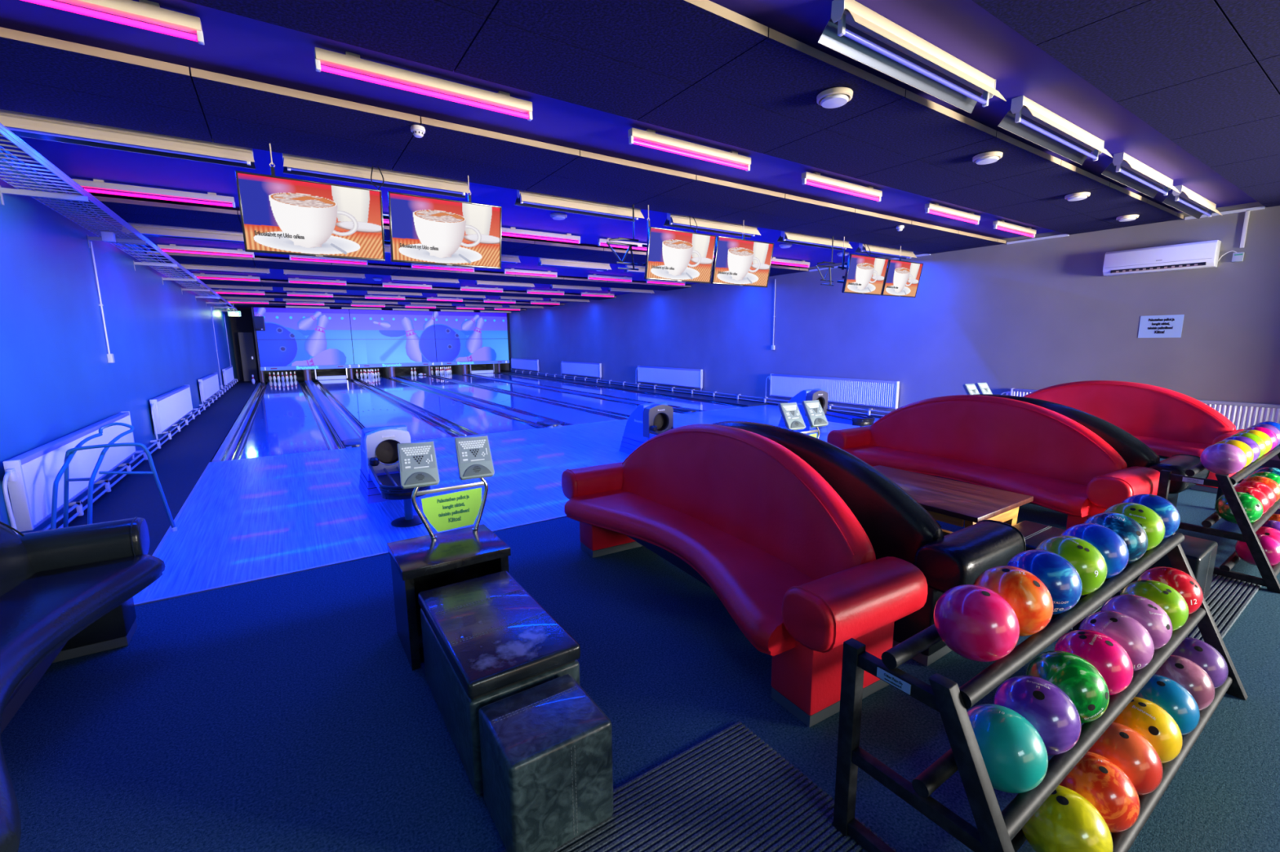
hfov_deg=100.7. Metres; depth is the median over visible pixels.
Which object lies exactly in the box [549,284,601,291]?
lamp
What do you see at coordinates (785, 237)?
lamp
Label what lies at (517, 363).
radiator
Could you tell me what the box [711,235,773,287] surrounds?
television
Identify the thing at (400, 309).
lamp
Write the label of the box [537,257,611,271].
lamp
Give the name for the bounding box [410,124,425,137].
smoke detector
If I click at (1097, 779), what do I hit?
ball
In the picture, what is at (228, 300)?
lamp
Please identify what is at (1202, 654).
ball
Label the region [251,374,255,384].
pin
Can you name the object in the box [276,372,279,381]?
pin
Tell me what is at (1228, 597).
mat
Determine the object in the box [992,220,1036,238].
lamp
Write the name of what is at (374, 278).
ceiling vent
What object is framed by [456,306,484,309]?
lamp
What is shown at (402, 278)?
lamp
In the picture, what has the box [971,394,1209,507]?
sofa
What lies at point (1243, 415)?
radiator
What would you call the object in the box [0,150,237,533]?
wall
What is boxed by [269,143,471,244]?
hanger
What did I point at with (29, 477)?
radiator
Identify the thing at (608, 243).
bracket
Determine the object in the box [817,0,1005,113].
lamp
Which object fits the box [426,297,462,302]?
lamp
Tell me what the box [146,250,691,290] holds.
ceiling
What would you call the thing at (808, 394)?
ball return
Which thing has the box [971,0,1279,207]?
ceiling
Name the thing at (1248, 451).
ball
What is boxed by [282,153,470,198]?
lamp
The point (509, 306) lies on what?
lamp
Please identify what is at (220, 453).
divider
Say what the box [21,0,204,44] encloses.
lamp
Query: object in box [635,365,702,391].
radiator
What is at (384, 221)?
lamp
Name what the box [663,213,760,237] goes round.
lamp
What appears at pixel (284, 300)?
lamp
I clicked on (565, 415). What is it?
lane
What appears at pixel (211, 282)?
ceiling
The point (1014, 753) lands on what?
ball
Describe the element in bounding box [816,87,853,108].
ceiling vent
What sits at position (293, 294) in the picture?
lamp
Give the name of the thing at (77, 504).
pipe
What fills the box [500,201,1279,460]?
wall
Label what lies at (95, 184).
lamp
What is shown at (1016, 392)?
grille
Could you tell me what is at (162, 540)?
trim
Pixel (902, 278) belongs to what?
television
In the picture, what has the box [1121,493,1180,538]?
ball
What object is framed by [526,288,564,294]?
lamp
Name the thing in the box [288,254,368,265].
lamp
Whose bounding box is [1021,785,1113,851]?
ball
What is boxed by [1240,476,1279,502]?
ball
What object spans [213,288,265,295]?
lamp
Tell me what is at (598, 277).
lamp
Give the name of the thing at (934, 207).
lamp
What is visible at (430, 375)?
divider
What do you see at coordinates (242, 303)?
ceiling
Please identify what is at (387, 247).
lamp
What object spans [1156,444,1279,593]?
ball rack
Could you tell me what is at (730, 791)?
mat
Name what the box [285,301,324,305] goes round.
lamp
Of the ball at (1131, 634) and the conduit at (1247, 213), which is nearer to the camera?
the ball at (1131, 634)
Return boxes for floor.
[0,378,1279,851]
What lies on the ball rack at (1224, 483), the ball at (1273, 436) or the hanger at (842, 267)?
the ball at (1273, 436)
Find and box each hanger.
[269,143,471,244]
[641,204,744,271]
[836,236,901,283]
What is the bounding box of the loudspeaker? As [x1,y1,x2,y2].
[253,315,265,330]
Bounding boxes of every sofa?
[0,516,164,851]
[561,423,927,727]
[711,421,1026,666]
[826,395,1159,529]
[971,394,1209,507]
[1023,380,1244,493]
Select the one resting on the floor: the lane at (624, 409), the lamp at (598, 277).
the lane at (624, 409)
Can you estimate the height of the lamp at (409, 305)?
0.125 m
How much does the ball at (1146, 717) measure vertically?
0.215 m
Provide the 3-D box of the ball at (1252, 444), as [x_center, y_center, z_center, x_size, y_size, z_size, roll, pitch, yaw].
[4.390,0.181,3.895,0.215,0.215,0.215,-6,11,-33]
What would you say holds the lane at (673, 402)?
on the floor
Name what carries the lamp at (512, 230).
attached to the ceiling at (236, 46)
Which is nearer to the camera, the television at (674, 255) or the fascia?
the television at (674, 255)
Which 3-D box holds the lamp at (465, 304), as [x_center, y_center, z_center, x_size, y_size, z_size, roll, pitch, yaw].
[-6.426,-4.972,21.777,1.540,0.150,0.208,-6,11,-33]
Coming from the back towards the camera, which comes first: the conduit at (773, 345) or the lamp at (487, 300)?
the lamp at (487, 300)
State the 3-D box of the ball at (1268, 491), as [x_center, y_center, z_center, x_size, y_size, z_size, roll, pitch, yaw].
[4.407,0.504,3.815,0.215,0.215,0.215,-6,11,-33]
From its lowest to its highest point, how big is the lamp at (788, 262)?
0.125 m
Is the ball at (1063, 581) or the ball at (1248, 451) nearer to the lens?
the ball at (1063, 581)
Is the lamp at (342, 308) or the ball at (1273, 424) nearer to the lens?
the ball at (1273, 424)
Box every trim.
[133,462,566,606]
[808,206,1265,271]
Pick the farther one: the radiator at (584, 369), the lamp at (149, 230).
the radiator at (584, 369)
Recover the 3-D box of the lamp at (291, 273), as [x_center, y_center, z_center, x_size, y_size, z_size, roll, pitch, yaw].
[-6.865,-3.336,11.576,1.540,0.150,0.208,-6,11,-33]
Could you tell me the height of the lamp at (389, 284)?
0.125 m
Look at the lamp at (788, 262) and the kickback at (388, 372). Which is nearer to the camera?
the lamp at (788, 262)
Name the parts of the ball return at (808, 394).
plate, tray rail, tray rail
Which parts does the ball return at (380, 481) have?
tray rail, plate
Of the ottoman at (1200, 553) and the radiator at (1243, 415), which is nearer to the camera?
the ottoman at (1200, 553)
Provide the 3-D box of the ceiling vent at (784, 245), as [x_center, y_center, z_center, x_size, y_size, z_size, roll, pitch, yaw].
[2.463,-3.045,8.978,0.214,0.058,0.214,-6,11,-33]
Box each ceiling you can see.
[0,0,1257,312]
[0,26,1006,253]
[62,192,808,276]
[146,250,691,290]
[182,0,1183,235]
[184,276,616,300]
[205,291,564,306]
[219,301,526,311]
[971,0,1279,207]
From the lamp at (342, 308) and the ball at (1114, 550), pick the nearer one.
the ball at (1114, 550)
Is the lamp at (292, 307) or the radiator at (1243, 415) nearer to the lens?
the radiator at (1243, 415)
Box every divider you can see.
[211,382,261,462]
[304,380,360,448]
[351,378,466,435]
[389,377,562,427]
[430,375,628,418]
[463,373,697,413]
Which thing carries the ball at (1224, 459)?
on the ball rack at (1224, 483)
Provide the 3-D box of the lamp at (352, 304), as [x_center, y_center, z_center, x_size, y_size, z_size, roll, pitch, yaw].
[-10.966,-4.886,21.401,1.246,0.125,0.060,-6,11,-33]
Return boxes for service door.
[238,332,257,381]
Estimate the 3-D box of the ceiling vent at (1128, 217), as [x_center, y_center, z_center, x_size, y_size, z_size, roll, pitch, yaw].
[6.173,-2.629,6.718,0.214,0.058,0.214,-6,11,-33]
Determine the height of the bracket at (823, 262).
0.711 m
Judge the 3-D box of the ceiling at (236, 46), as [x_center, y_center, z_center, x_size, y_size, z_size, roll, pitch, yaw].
[-3.386,-3.585,12.001,12.020,0.150,35.100,-6,11,-33]
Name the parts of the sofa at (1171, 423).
backrest, seat frame, seat, armrest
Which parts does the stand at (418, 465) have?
plate, post, plate, post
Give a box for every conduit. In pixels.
[89,241,115,363]
[210,306,222,388]
[223,314,231,365]
[770,279,775,350]
[1239,210,1249,248]
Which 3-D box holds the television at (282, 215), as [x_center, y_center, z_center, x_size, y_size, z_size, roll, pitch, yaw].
[-2.551,-1.619,4.176,0.955,0.552,0.190,-6,11,-33]
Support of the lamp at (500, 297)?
attached to the ceiling at (236, 46)
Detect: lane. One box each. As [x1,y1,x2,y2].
[219,379,345,461]
[313,378,464,441]
[354,376,549,435]
[395,374,628,426]
[431,373,688,417]
[467,372,746,412]
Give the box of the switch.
[1217,250,1244,262]
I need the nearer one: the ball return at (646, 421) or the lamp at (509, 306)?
the ball return at (646, 421)
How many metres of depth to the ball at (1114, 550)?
2.01 m
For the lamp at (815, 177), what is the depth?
5.35 m
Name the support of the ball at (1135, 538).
on the ball rack at (997, 831)
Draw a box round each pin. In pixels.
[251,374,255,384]
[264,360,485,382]
[272,372,275,381]
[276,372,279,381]
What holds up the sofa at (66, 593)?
on the floor
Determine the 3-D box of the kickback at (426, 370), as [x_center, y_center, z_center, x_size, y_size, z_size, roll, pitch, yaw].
[-10.774,-2.784,26.592,0.120,0.650,2.012,-6,11,-33]
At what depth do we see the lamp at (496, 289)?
15.40 m
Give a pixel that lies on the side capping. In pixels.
(702, 397)
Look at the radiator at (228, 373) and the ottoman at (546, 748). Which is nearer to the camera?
the ottoman at (546, 748)
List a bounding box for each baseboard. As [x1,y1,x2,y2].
[48,378,238,529]
[500,369,1279,468]
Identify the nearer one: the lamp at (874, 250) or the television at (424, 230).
the television at (424, 230)
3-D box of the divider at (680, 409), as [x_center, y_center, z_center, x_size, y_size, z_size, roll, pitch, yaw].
[-3.793,-1.417,19.311,0.272,0.155,18.020,-6,11,-33]
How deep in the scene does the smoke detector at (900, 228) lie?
7.17 m
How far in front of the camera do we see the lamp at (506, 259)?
9.73 m
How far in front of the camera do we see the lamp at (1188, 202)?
6.05 m
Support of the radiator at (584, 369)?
attached to the wall at (1039, 314)
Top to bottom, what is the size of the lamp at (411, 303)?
0.150 m
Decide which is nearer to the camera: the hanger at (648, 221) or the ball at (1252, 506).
the ball at (1252, 506)
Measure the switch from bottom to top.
0.140 m
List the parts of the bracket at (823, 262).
drop rod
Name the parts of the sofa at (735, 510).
armrest, seat frame, seat, backrest, armrest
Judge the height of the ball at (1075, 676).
0.215 m
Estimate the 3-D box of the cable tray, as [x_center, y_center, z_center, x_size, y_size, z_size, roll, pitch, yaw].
[-8.710,-2.775,9.991,0.509,0.204,24.400,-6,11,-33]
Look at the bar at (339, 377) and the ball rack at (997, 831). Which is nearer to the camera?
the ball rack at (997, 831)
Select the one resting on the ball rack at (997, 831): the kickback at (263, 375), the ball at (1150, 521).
the ball at (1150, 521)
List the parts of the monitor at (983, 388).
plate, plate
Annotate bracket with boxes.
[606,204,638,271]
[815,236,835,285]
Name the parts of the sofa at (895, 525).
backrest, armrest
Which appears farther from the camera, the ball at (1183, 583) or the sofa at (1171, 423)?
the sofa at (1171, 423)
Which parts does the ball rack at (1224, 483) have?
post, name plate, rail, rail, post, rail, leg, rail, rail, rail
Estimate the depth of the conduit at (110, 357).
6.37 m
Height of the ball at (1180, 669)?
0.215 m
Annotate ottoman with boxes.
[478,674,613,851]
[1012,520,1066,618]
[1103,534,1217,599]
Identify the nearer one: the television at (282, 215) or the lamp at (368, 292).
the television at (282, 215)
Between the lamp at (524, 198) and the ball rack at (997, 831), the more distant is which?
the lamp at (524, 198)
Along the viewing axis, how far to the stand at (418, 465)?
2.95 m
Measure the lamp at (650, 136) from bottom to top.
0.125 m
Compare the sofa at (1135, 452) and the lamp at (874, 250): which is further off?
the lamp at (874, 250)
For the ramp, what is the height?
0.934 m
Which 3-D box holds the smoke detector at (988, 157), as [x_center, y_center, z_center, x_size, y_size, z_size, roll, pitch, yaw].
[2.907,-2.237,4.440,0.214,0.058,0.214,-6,11,-33]
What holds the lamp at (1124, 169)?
attached to the ceiling at (236, 46)
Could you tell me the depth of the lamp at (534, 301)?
21.04 m
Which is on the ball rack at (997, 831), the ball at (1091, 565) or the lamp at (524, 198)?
the ball at (1091, 565)
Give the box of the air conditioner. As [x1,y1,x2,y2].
[1102,240,1221,276]
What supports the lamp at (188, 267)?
attached to the ceiling at (236, 46)
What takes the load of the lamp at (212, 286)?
attached to the ceiling at (236, 46)
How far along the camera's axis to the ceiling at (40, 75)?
3.96 m
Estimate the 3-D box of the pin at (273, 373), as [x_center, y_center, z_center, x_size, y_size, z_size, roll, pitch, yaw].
[-15.840,-2.133,22.972,0.121,0.381,0.118,-6,11,-33]
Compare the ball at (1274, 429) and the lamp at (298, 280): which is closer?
the ball at (1274, 429)
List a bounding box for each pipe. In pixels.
[27,377,238,533]
[511,369,889,416]
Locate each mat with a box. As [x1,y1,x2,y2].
[500,721,896,851]
[1049,573,1261,642]
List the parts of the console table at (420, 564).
panel, panel, panel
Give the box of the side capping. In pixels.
[498,372,768,406]
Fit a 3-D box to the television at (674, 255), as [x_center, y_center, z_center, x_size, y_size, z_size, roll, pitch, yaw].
[0.460,-1.961,6.157,0.955,0.552,0.190,-6,11,-33]
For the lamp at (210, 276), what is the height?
0.125 m
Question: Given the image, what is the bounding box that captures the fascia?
[260,360,509,370]
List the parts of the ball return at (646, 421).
tray rail, plate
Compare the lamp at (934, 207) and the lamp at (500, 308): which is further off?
the lamp at (500, 308)
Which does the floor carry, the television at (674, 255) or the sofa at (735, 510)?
the sofa at (735, 510)
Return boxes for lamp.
[0,109,255,168]
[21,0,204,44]
[71,178,235,208]
[121,222,244,243]
[157,244,254,257]
[172,263,270,274]
[192,272,260,281]
[200,284,272,290]
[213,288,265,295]
[217,296,274,301]
[226,299,269,303]
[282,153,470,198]
[282,298,334,302]
[283,269,365,279]
[283,287,346,293]
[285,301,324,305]
[285,306,329,309]
[286,292,333,297]
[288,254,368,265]
[288,277,346,285]
[314,47,532,120]
[341,306,382,310]
[351,300,398,304]
[351,303,385,306]
[364,294,405,299]
[366,290,422,296]
[382,213,389,223]
[382,282,431,288]
[384,244,391,254]
[390,275,459,284]
[391,308,429,311]
[404,304,435,308]
[409,302,452,306]
[410,262,474,271]
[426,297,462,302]
[435,293,485,298]
[440,309,473,312]
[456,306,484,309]
[460,285,502,292]
[464,303,502,307]
[475,280,534,288]
[479,311,511,313]
[483,298,515,303]
[493,307,519,310]
[498,296,543,300]
[501,226,580,244]
[501,254,520,264]
[503,268,557,277]
[508,305,543,308]
[514,190,644,222]
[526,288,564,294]
[530,300,559,305]
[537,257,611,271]
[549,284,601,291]
[549,297,589,302]
[580,292,614,297]
[586,274,631,282]
[597,238,647,250]
[608,288,653,293]
[623,264,644,273]
[627,127,751,171]
[645,279,685,285]
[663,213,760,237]
[771,257,809,267]
[777,231,852,250]
[801,172,882,202]
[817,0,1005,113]
[855,243,916,259]
[924,203,980,225]
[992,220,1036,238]
[997,95,1113,164]
[1101,151,1180,198]
[1162,185,1222,219]
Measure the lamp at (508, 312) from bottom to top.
0.150 m
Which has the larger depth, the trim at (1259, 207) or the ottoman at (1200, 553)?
the trim at (1259, 207)
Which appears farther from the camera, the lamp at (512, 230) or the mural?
the mural
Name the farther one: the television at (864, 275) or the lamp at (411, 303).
the lamp at (411, 303)
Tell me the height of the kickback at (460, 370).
0.650 m
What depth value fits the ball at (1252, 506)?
3.49 m
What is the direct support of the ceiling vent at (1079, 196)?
in the ceiling at (703, 68)
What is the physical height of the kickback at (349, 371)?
0.650 m
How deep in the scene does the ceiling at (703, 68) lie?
3.16 m
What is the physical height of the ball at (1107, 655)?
0.216 m
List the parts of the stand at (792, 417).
plate, plate, post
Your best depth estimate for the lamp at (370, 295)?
17.83 m
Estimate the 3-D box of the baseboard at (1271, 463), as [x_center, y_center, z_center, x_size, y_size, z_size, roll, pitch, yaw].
[1.509,-0.964,15.711,0.015,0.090,34.800,-6,11,-33]
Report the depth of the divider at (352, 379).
11.93 m
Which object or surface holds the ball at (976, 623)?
on the ball rack at (997, 831)
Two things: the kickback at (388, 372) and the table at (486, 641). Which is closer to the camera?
the table at (486, 641)
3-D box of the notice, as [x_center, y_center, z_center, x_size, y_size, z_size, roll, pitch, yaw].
[7.065,-1.351,7.202,0.007,0.300,0.430,-6,11,-33]
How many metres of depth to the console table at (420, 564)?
2.78 m
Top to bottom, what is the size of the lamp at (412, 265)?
0.125 m
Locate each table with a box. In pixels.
[386,524,511,670]
[417,570,580,794]
[873,465,1033,536]
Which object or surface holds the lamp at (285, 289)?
attached to the ceiling at (236, 46)
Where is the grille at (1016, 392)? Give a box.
[1013,388,1279,408]
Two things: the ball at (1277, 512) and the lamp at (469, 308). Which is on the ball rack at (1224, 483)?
the ball at (1277, 512)
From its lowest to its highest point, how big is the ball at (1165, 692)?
0.215 m
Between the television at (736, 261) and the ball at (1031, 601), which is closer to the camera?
the ball at (1031, 601)
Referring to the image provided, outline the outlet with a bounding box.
[1110,262,1205,273]
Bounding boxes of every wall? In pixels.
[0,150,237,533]
[228,307,346,382]
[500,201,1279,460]
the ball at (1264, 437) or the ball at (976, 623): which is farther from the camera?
the ball at (1264, 437)
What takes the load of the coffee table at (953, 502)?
on the floor
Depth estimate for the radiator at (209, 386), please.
13.62 m
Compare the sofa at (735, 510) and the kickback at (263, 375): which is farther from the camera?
the kickback at (263, 375)
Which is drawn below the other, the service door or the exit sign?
the service door
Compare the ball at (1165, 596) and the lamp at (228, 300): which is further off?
the lamp at (228, 300)
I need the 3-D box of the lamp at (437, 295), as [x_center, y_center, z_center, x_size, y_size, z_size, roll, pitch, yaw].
[-5.800,-4.245,17.203,1.540,0.150,0.208,-6,11,-33]
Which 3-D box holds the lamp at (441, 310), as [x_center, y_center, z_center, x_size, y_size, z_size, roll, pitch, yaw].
[-8.646,-5.479,25.066,1.540,0.150,0.208,-6,11,-33]
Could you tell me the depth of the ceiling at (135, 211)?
6.74 m
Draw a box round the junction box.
[100,231,115,242]
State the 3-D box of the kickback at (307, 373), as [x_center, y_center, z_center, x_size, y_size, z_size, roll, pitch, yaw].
[-14.962,-2.308,23.837,0.230,0.650,2.012,-6,11,-33]
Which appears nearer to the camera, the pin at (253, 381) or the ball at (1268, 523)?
the ball at (1268, 523)
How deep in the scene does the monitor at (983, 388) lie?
6.35 m
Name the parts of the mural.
post, panel, panel, panel, panel, panel, panel, post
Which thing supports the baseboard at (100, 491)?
attached to the wall at (57, 379)
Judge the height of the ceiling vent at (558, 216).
0.058 m
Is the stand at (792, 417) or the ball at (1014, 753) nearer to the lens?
the ball at (1014, 753)
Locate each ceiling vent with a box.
[373,277,382,280]
[550,213,567,220]
[778,243,791,248]
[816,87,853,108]
[836,252,848,256]
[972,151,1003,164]
[1064,191,1090,201]
[1115,214,1138,222]
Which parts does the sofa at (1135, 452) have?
backrest, armrest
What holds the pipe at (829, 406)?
attached to the wall at (1039, 314)
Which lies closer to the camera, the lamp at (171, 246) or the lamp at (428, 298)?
the lamp at (171, 246)
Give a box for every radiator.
[2,411,136,533]
[149,385,193,439]
[198,373,219,404]
[222,365,234,387]
[511,358,538,372]
[560,360,601,379]
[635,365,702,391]
[764,373,899,409]
[1000,388,1279,430]
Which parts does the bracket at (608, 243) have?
drop rod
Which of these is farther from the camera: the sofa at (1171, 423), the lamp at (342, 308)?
the lamp at (342, 308)
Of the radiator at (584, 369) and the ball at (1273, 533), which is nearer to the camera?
the ball at (1273, 533)
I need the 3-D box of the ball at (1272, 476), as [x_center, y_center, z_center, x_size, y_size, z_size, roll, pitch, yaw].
[4.804,0.459,4.076,0.215,0.215,0.215,-6,11,-33]
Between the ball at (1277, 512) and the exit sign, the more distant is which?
the exit sign
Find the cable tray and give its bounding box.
[0,123,237,311]
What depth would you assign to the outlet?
7.03 m
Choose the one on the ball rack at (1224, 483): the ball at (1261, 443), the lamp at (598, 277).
the ball at (1261, 443)
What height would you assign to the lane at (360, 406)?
0.127 m
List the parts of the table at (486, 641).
lid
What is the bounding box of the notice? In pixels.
[1137,314,1184,337]
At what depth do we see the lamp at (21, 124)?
3.90 m
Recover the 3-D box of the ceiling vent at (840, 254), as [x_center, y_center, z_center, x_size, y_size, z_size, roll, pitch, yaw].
[3.791,-3.206,9.911,0.214,0.058,0.214,-6,11,-33]
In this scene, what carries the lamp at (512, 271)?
attached to the ceiling at (236, 46)
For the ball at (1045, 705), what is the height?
0.215 m
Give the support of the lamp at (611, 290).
attached to the ceiling at (236, 46)
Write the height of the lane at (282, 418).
0.127 m
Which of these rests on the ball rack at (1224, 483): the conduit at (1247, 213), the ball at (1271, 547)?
the ball at (1271, 547)
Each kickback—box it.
[261,370,266,384]
[302,369,311,381]
[345,368,353,381]
[382,366,395,378]
[419,365,431,377]
[452,364,467,375]
[485,363,500,373]
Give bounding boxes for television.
[235,170,385,261]
[387,191,502,269]
[644,226,715,284]
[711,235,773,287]
[841,253,888,295]
[881,258,923,297]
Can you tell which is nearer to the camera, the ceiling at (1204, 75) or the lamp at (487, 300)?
the ceiling at (1204, 75)
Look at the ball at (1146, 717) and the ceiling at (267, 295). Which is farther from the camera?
the ceiling at (267, 295)
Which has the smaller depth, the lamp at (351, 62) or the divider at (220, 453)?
the lamp at (351, 62)
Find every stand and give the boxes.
[397,435,494,539]
[777,400,828,438]
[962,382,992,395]
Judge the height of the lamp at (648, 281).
0.125 m
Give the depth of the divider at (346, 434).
10.87 m
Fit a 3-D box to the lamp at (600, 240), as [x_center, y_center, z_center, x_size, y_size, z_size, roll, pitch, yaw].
[-0.127,-2.927,8.586,1.246,0.125,0.060,-6,11,-33]
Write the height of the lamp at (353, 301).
0.150 m
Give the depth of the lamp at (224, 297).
17.48 m
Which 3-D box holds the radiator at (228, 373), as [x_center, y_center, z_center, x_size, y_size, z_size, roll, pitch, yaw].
[-14.802,-1.794,19.061,0.107,0.607,3.373,-6,11,-33]
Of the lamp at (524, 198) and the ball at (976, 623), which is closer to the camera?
the ball at (976, 623)
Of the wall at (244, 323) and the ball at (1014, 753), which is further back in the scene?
the wall at (244, 323)
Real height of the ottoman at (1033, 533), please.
0.402 m
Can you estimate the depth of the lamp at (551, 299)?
19.29 m
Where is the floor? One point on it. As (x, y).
(291, 713)
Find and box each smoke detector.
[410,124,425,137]
[896,225,904,231]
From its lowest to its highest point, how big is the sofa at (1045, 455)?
1.065 m
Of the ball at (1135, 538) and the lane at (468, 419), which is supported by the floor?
the lane at (468, 419)
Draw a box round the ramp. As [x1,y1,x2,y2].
[50,422,177,531]
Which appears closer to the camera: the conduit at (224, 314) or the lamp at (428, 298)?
the lamp at (428, 298)
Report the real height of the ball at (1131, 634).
0.215 m
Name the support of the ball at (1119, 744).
on the ball rack at (997, 831)
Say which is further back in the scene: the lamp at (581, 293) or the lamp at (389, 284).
the lamp at (581, 293)
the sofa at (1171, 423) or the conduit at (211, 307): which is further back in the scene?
the conduit at (211, 307)
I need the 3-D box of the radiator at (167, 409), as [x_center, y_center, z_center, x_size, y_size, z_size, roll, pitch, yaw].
[-8.308,-0.310,9.443,0.107,0.607,3.673,-6,11,-33]
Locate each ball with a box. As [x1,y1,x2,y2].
[933,584,1019,662]
[966,703,1048,793]
[973,565,1053,636]
[993,675,1080,755]
[1006,549,1082,614]
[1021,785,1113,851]
[1026,650,1109,723]
[1035,535,1106,595]
[1053,629,1133,695]
[1058,751,1139,832]
[1061,523,1128,578]
[1078,610,1154,671]
[1083,512,1147,564]
[1088,722,1163,795]
[1100,594,1172,649]
[1103,502,1164,551]
[1113,696,1182,763]
[1120,579,1188,631]
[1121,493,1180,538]
[1135,674,1199,735]
[1137,566,1203,614]
[1154,654,1214,711]
[1171,636,1228,688]
[1200,443,1246,475]
[1214,492,1263,524]
[1215,440,1253,467]
[1222,435,1260,462]
[1230,432,1266,458]
[1234,481,1275,508]
[1234,486,1270,514]
[1235,429,1272,454]
[1235,533,1279,566]
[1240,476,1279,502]
[1242,426,1277,450]
[1246,471,1279,485]
[1249,424,1279,447]
[1253,467,1279,475]
[1254,421,1279,430]
[1255,526,1279,542]
[1261,520,1279,531]
[1267,514,1279,521]
[1273,508,1279,514]
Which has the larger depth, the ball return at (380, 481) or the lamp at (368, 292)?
the lamp at (368, 292)
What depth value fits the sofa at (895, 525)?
2.69 m
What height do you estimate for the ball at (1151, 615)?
0.215 m
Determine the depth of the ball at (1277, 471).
4.17 m
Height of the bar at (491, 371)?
0.480 m
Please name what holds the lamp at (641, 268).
attached to the ceiling at (236, 46)
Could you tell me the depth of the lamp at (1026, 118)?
3.92 m
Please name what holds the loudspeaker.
attached to the mural
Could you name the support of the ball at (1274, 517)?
on the ball rack at (1224, 483)
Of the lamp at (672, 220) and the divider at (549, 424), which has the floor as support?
the divider at (549, 424)
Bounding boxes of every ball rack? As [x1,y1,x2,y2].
[832,516,1247,851]
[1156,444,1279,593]
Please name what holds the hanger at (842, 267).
hanging from the ceiling at (40, 75)
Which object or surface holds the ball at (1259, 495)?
on the ball rack at (1224, 483)
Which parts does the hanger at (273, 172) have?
rod, rod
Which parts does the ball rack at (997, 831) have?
post, name plate, rail, rail, leg, rail, rail, post, rail, rail, leg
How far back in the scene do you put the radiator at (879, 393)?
11.28 m
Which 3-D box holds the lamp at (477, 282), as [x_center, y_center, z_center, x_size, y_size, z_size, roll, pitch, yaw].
[-3.496,-3.719,13.792,1.540,0.150,0.208,-6,11,-33]
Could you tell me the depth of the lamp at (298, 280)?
13.17 m
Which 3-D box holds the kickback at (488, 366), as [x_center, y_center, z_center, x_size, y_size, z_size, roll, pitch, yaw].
[-7.896,-3.111,28.485,0.120,0.650,2.012,-6,11,-33]
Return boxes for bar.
[314,368,347,380]
[470,364,494,373]
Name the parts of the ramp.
rail, rail, leg frame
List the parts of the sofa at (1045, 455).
armrest, seat, seat frame, backrest, armrest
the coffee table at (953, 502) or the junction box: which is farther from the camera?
the junction box
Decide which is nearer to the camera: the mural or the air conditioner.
the air conditioner
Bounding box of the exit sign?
[227,304,241,316]
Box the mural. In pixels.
[251,306,511,382]

